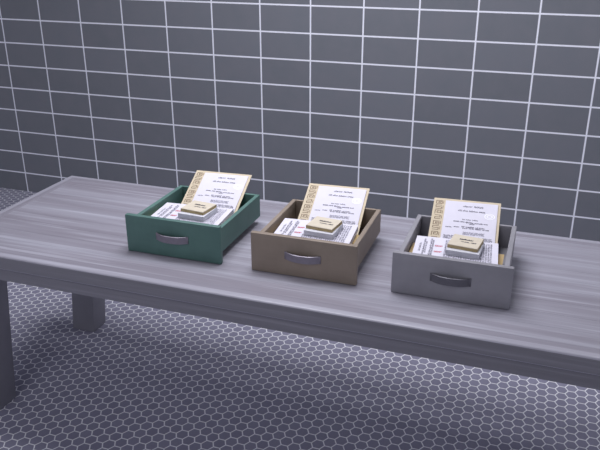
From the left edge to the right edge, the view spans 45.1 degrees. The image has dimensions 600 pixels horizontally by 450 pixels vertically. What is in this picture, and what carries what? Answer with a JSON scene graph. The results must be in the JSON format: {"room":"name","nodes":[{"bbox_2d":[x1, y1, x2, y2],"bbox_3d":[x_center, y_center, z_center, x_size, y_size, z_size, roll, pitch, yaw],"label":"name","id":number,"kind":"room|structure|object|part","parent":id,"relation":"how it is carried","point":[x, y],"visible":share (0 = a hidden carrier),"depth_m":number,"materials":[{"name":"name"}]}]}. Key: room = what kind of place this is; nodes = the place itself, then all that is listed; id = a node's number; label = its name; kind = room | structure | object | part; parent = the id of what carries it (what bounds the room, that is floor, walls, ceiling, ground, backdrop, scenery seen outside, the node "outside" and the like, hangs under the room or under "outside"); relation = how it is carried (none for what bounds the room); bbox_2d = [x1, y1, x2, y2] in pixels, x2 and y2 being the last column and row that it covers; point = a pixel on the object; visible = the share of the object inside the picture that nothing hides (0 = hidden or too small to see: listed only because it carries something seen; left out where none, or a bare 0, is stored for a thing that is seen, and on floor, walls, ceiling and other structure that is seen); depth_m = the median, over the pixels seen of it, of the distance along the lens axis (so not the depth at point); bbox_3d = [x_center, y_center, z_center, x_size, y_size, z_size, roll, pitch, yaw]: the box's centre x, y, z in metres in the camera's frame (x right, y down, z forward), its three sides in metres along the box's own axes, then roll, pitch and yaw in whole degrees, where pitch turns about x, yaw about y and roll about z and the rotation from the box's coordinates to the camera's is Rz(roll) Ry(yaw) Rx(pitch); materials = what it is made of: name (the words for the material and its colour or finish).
{"room":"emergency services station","nodes":[
{"label":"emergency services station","id":0,"kind":"room"},
{"bbox_2d":[0,0,599,241],"bbox_3d":[0.706,-1.247,4.196,10.000,3.100,0.120,8,24,18],"label":"wall","id":1,"kind":"structure","parent":0,"point":[412,103],"depth_m":4.54,"materials":[{"name":"grey tile"}]},
{"bbox_2d":[0,187,599,449],"bbox_3d":[-0.342,1.284,2.022,10.000,0.100,6.200,8,24,18],"label":"floor","id":2,"kind":"structure","parent":0,"point":[148,378],"depth_m":3.19,"materials":[{"name":"tile"}]},
{"bbox_2d":[0,176,599,409],"bbox_3d":[0.230,0.408,2.790,3.179,0.925,0.882,8,24,18],"label":"table","id":3,"kind":"object","parent":2,"relation":"on","point":[70,235],"depth_m":2.50,"materials":[{"name":"grey paint"}]},
{"bbox_3d":[-1.285,0.436,2.992,0.204,0.722,0.105,8,24,18],"label":"leg","id":4,"kind":"part","parent":3,"relation":"part of","materials":[{"name":"grey wood"}]},
{"bbox_3d":[-1.242,-0.055,3.159,0.056,0.057,0.882,8,24,18],"label":"edge rail","id":5,"kind":"part","parent":3,"relation":"part of","materials":[{"name":"grey wood"}]},
{"bbox_3d":[-1.055,0.190,3.583,0.195,0.722,0.107,8,24,18],"label":"leg","id":6,"kind":"part","parent":3,"relation":"part of","materials":[{"name":"grey wood"}]},
{"bbox_3d":[-0.561,-0.051,2.880,0.016,0.094,0.400,8,24,18],"label":"panel","id":7,"kind":"part","parent":3,"relation":"part of","materials":[{"name":"green paint"}]},
{"bbox_3d":[-0.469,0.052,2.624,0.131,0.028,0.024,8,24,18],"label":"handle","id":8,"kind":"part","parent":3,"relation":"part of","materials":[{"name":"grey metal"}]},
{"bbox_3d":[-0.463,0.049,2.644,0.384,0.146,0.020,8,24,18],"label":"panel","id":9,"kind":"part","parent":3,"relation":"part of","materials":[{"name":"green paint"}]},
{"bbox_3d":[-0.401,-0.020,2.809,0.384,0.146,0.442,8,24,18],"label":"drawer","id":10,"kind":"part","parent":3,"relation":"part of","materials":[{"name":"teal wood"}]},
{"bbox_2d":[181,170,251,212],"bbox_3d":[-0.349,-0.123,2.950,0.246,0.117,0.236,6,23,14],"label":"folder","id":11,"kind":"object","parent":3,"relation":"in","point":[198,176],"visible":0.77,"depth_m":2.99,"materials":[{"name":"brown"}]},
{"bbox_2d":[192,173,248,210],"bbox_3d":[-0.334,-0.122,2.941,0.192,0.108,0.217,6,23,14],"label":"letter","id":12,"kind":"object","parent":11,"relation":"in","point":[222,190],"visible":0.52,"depth_m":2.96,"materials":[{"name":"white paper"}]},
{"bbox_3d":[-0.335,-0.100,2.997,0.328,0.094,0.012,8,24,18],"label":"panel","id":13,"kind":"part","parent":3,"relation":"part of","materials":[{"name":"green paint"}]},
{"bbox_3d":[-0.236,-0.008,2.776,0.016,0.094,0.400,8,24,18],"label":"panel","id":14,"kind":"part","parent":3,"relation":"part of","materials":[{"name":"green paint"}]},
{"bbox_3d":[-0.086,0.013,2.725,0.016,0.094,0.400,8,24,18],"label":"panel","id":15,"kind":"part","parent":3,"relation":"part of","materials":[{"name":"brown paint"}]},
{"bbox_3d":[0.093,0.293,2.320,3.178,0.057,0.056,8,24,18],"label":"edge rail","id":16,"kind":"part","parent":3,"relation":"part of","materials":[{"name":"grey wood"}]},
{"bbox_3d":[0.006,0.116,2.470,0.131,0.028,0.024,8,24,18],"label":"handle","id":17,"kind":"part","parent":3,"relation":"part of","materials":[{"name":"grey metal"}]},
{"bbox_3d":[0.012,0.112,2.489,0.384,0.146,0.020,8,24,18],"label":"panel","id":18,"kind":"part","parent":3,"relation":"part of","materials":[{"name":"brown paint"}]},
{"bbox_3d":[0.074,0.044,2.654,0.384,0.146,0.442,8,24,18],"label":"drawer","id":19,"kind":"part","parent":3,"relation":"part of","materials":[{"name":"brown wood"}]},
{"bbox_2d":[298,183,369,234],"bbox_3d":[0.126,-0.059,2.795,0.246,0.117,0.236,6,23,14],"label":"folder","id":20,"kind":"object","parent":3,"relation":"in","point":[311,193],"visible":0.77,"depth_m":2.83,"materials":[{"name":"brown"}]},
{"bbox_2d":[309,186,366,224],"bbox_3d":[0.141,-0.058,2.786,0.192,0.108,0.217,6,23,14],"label":"letter","id":21,"kind":"object","parent":20,"relation":"in","point":[344,204],"visible":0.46,"depth_m":2.80,"materials":[{"name":"white paper"}]},
{"bbox_3d":[0.368,-0.007,3.039,3.178,0.057,0.056,8,24,18],"label":"edge rail","id":22,"kind":"part","parent":3,"relation":"part of","materials":[{"name":"grey wood"}]},
{"bbox_3d":[0.140,-0.036,2.843,0.328,0.094,0.012,8,24,18],"label":"panel","id":23,"kind":"part","parent":3,"relation":"part of","materials":[{"name":"brown paint"}]},
{"bbox_3d":[0.239,0.056,2.621,0.016,0.094,0.400,8,24,18],"label":"panel","id":24,"kind":"part","parent":3,"relation":"part of","materials":[{"name":"brown paint"}]},
{"bbox_3d":[0.389,0.076,2.571,0.016,0.094,0.400,8,24,18],"label":"panel","id":25,"kind":"part","parent":3,"relation":"part of","materials":[{"name":"grey paint"}]},
{"bbox_3d":[0.481,0.179,2.315,0.131,0.028,0.024,8,24,18],"label":"handle","id":26,"kind":"part","parent":3,"relation":"part of","materials":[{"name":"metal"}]},
{"bbox_3d":[0.487,0.176,2.335,0.384,0.146,0.020,8,24,18],"label":"panel","id":27,"kind":"part","parent":3,"relation":"part of","materials":[{"name":"grey paint"}]},
{"bbox_3d":[0.549,0.107,2.499,0.384,0.146,0.442,8,24,18],"label":"drawer","id":28,"kind":"part","parent":3,"relation":"part of","materials":[{"name":"grey wood"}]},
{"bbox_2d":[409,242,503,264],"bbox_3d":[0.520,0.142,2.451,0.316,0.047,0.208,8,24,18],"label":"folder","id":29,"kind":"object","parent":3,"relation":"in","point":[500,256],"visible":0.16,"depth_m":2.47,"materials":[{"name":"cardboard"}]},
{"bbox_2d":[412,235,497,263],"bbox_3d":[0.529,0.098,2.462,0.282,0.023,0.201,6,23,14],"label":"stack","id":30,"kind":"object","parent":29,"relation":"on","point":[435,246],"visible":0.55,"depth_m":2.47,"materials":[{"name":"white paper"}]},
{"bbox_2d":[445,242,483,259],"bbox_3d":[0.560,0.080,2.450,0.110,0.020,0.110,9,24,20],"label":"block","id":31,"kind":"object","parent":30,"relation":"on","point":[449,251],"visible":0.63,"depth_m":2.41,"materials":[{"name":"paper"}]},
{"bbox_2d":[447,234,483,252],"bbox_3d":[0.562,0.061,2.452,0.101,0.013,0.094,11,25,24],"label":"pad","id":32,"kind":"object","parent":31,"relation":"on","point":[467,243],"visible":1,"depth_m":2.43,"materials":[{"name":"beige paper"}]},
{"bbox_2d":[428,198,500,242],"bbox_3d":[0.600,0.005,2.640,0.246,0.117,0.236,6,23,14],"label":"folder","id":33,"kind":"object","parent":3,"relation":"in","point":[435,228],"visible":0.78,"depth_m":2.68,"materials":[{"name":"brown"}]},
{"bbox_2d":[440,200,497,242],"bbox_3d":[0.616,0.006,2.631,0.192,0.108,0.217,6,23,14],"label":"letter","id":34,"kind":"object","parent":33,"relation":"in","point":[478,220],"visible":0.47,"depth_m":2.65,"materials":[{"name":"white paper"}]},
{"bbox_3d":[0.615,0.027,2.688,0.328,0.094,0.012,8,24,18],"label":"panel","id":35,"kind":"part","parent":3,"relation":"part of","materials":[{"name":"grey paint"}]},
{"bbox_3d":[0.549,0.139,2.530,0.328,0.008,0.388,8,24,18],"label":"panel","id":36,"kind":"part","parent":3,"relation":"part of","materials":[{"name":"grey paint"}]},
{"bbox_3d":[0.714,0.119,2.467,0.016,0.094,0.400,8,24,18],"label":"panel","id":37,"kind":"part","parent":3,"relation":"part of","materials":[{"name":"grey paint"}]},
{"bbox_3d":[0.045,0.078,2.606,0.316,0.047,0.208,8,24,18],"label":"folder","id":38,"kind":"object","parent":3,"relation":"in","visible":0},
{"bbox_2d":[274,218,357,243],"bbox_3d":[0.054,0.035,2.616,0.282,0.023,0.201,6,23,14],"label":"stack","id":39,"kind":"object","parent":38,"relation":"on","point":[292,227],"visible":0.48,"depth_m":2.62,"materials":[{"name":"white paper"}]},
{"bbox_2d":[304,224,342,239],"bbox_3d":[0.085,0.016,2.605,0.110,0.020,0.110,9,24,20],"label":"block","id":40,"kind":"object","parent":39,"relation":"on","point":[308,232],"visible":0.62,"depth_m":2.56,"materials":[{"name":"paper"}]},
{"bbox_2d":[306,216,341,232],"bbox_3d":[0.087,-0.003,2.607,0.101,0.013,0.094,11,25,24],"label":"pad","id":41,"kind":"object","parent":40,"relation":"on","point":[319,223],"visible":1,"depth_m":2.59,"materials":[{"name":"beige paper"}]},
{"bbox_3d":[-0.430,0.014,2.760,0.316,0.047,0.208,8,24,18],"label":"folder","id":42,"kind":"object","parent":3,"relation":"in","visible":0},
{"bbox_2d":[151,202,233,225],"bbox_3d":[-0.421,-0.029,2.771,0.282,0.023,0.201,6,23,14],"label":"stack","id":43,"kind":"object","parent":42,"relation":"on","point":[169,210],"visible":0.48,"depth_m":2.77,"materials":[{"name":"white paper"}]},
{"bbox_2d":[178,207,217,221],"bbox_3d":[-0.390,-0.048,2.760,0.110,0.020,0.110,9,24,20],"label":"block","id":44,"kind":"object","parent":43,"relation":"on","point":[184,215],"visible":0.58,"depth_m":2.72,"materials":[{"name":"paper"}]},
{"bbox_2d":[181,200,215,214],"bbox_3d":[-0.388,-0.067,2.761,0.101,0.013,0.094,11,25,24],"label":"pad","id":45,"kind":"object","parent":44,"relation":"on","point":[195,207],"visible":1,"depth_m":2.75,"materials":[{"name":"beige paper"}]}
]}

